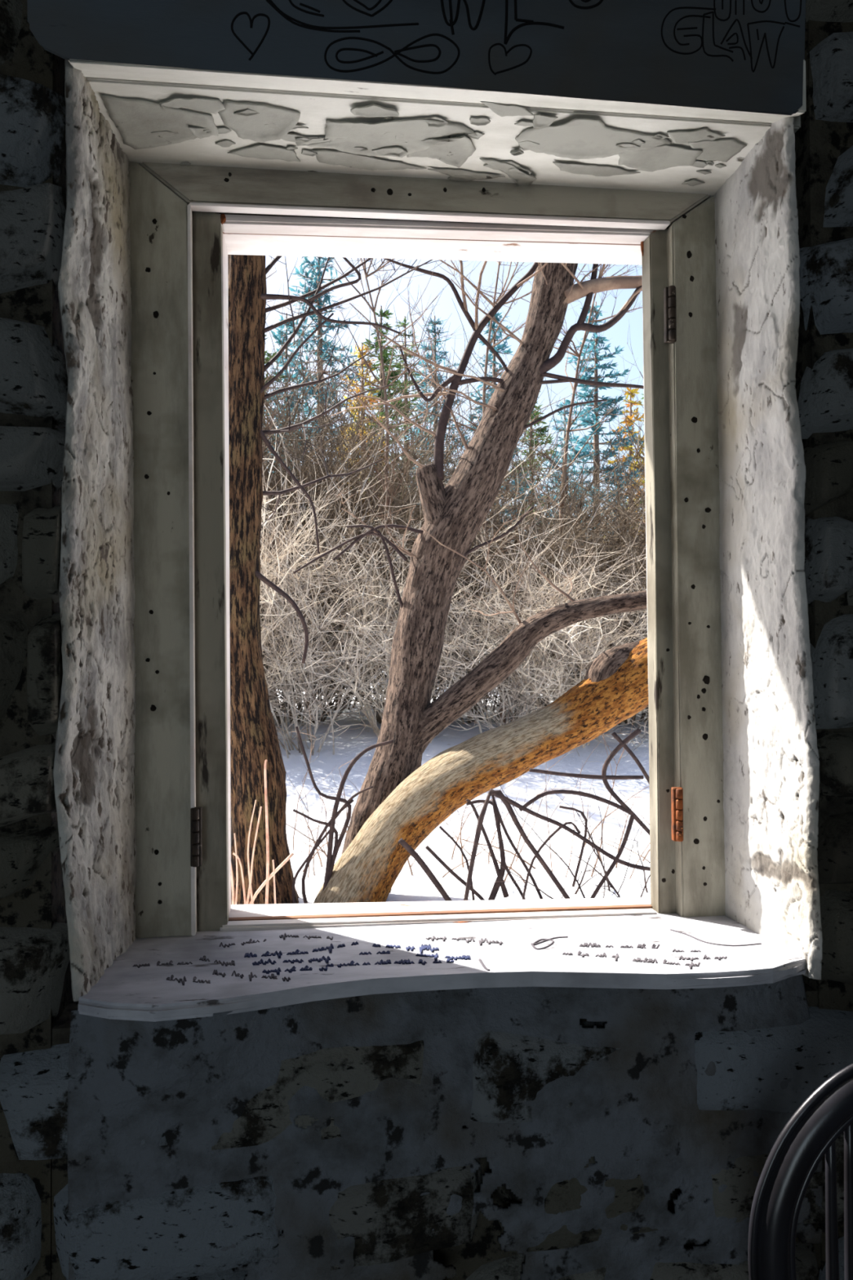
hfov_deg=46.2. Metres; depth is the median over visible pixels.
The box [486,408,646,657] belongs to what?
bare shrub
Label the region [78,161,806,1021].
window
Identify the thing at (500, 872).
bramble
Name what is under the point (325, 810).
bramble
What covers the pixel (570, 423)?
slender tree
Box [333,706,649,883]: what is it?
bramble
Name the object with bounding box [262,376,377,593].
bare shrub
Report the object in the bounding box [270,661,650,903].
ground
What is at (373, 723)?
bare shrub
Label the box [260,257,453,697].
bare shrub
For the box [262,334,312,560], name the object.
conifer
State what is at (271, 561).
bare shrub
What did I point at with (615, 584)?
bare shrub
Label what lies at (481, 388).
bare shrub
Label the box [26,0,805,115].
lintel
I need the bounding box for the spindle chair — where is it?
[747,1063,852,1279]
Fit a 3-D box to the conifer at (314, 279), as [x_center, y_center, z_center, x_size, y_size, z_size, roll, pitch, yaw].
[-2.151,-3.899,20.353,3.488,9.691,3.636,0,-1,-26]
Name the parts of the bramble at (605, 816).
stem, stem, stem, stem, stem, stem, stem, stem, stem, stem, stem, stem, stem, stem, stem, stem, stem, stem, stem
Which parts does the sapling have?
stem, stem, stem, stem, stem, stem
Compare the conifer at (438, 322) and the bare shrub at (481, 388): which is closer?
the bare shrub at (481, 388)
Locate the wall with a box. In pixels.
[0,0,852,1279]
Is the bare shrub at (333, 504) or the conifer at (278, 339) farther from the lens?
the conifer at (278, 339)
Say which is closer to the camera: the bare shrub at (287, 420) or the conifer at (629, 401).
the bare shrub at (287, 420)
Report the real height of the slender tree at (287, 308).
6.204 m
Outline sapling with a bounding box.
[291,726,393,903]
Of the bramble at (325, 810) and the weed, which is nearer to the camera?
the weed
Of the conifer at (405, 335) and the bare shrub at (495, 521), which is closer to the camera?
the bare shrub at (495, 521)
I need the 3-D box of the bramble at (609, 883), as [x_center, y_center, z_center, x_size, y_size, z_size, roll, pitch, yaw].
[0.811,0.948,4.994,1.241,0.820,0.644,0,-1,-26]
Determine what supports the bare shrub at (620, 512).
on the ground
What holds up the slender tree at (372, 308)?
on the ground
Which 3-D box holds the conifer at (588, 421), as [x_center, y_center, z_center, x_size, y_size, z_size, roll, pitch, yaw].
[3.320,-2.743,18.966,2.696,7.345,2.798,0,-1,-7]
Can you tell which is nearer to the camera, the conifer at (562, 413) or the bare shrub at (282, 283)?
the bare shrub at (282, 283)
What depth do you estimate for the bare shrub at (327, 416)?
11.90 m
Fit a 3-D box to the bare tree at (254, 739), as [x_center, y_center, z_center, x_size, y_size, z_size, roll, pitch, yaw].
[-0.348,-1.170,5.240,1.798,5.351,1.389,-1,-1,17]
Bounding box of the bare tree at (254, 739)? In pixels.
[227,254,468,904]
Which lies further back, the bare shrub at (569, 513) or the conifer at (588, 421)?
the conifer at (588, 421)
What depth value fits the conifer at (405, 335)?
28.53 m
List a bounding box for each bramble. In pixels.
[286,690,359,877]
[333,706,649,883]
[398,795,542,900]
[469,749,650,898]
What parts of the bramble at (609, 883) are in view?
stem, stem, stem, stem, stem, stem, stem, stem, stem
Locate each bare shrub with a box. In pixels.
[259,319,560,729]
[259,404,404,738]
[259,404,484,758]
[259,560,370,649]
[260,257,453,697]
[260,288,645,723]
[260,305,540,693]
[260,427,646,762]
[262,283,321,555]
[262,295,564,710]
[262,324,645,723]
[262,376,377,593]
[275,404,646,724]
[291,463,648,755]
[306,377,646,706]
[319,518,648,750]
[422,400,648,724]
[477,502,648,761]
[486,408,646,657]
[493,392,646,702]
[510,440,648,728]
[586,441,646,568]
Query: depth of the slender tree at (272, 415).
10.74 m
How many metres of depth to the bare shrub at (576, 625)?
9.19 m
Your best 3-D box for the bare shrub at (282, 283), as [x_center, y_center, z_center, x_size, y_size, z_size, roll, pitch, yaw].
[-3.580,-1.336,10.593,4.903,5.139,6.130,-1,-1,19]
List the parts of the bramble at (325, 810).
stem, stem, stem, stem, stem, stem, stem, stem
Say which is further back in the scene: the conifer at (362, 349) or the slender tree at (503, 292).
the conifer at (362, 349)
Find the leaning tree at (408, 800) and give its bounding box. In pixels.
[280,258,648,902]
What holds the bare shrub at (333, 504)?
on the ground
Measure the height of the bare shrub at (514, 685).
2.885 m
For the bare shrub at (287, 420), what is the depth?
10.56 m
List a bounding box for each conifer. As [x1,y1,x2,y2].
[262,313,316,507]
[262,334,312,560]
[264,256,378,670]
[300,342,395,681]
[342,306,421,637]
[384,315,447,503]
[400,316,484,536]
[453,311,549,633]
[509,391,559,552]
[528,398,593,666]
[537,302,646,648]
[603,387,645,542]
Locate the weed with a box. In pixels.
[231,760,293,904]
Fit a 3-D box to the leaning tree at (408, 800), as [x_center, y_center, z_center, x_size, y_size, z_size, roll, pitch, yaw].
[0.980,-1.091,5.196,3.542,5.394,1.467,0,-1,10]
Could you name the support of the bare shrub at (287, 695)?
on the ground
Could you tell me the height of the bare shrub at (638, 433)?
4.585 m
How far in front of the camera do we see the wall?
1.10 m
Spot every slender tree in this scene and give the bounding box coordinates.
[260,308,337,544]
[262,269,364,724]
[306,256,484,684]
[373,261,603,723]
[466,263,642,698]
[573,320,648,716]
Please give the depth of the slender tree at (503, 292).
10.85 m
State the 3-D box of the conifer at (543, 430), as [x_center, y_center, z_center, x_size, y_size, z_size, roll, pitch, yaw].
[3.214,-3.607,30.047,3.913,8.741,3.062,0,-1,-32]
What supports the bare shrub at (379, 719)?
on the ground
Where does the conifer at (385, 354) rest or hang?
on the ground
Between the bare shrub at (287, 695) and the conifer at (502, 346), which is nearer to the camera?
the bare shrub at (287, 695)
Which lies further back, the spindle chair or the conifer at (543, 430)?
the conifer at (543, 430)
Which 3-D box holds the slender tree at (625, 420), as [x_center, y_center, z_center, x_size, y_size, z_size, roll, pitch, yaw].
[2.807,-2.773,11.421,3.003,7.583,2.394,1,-1,-39]
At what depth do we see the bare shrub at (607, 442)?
11.63 m
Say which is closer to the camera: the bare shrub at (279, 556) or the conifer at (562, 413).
the bare shrub at (279, 556)
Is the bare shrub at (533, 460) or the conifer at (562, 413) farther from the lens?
the conifer at (562, 413)
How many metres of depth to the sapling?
5.00 m

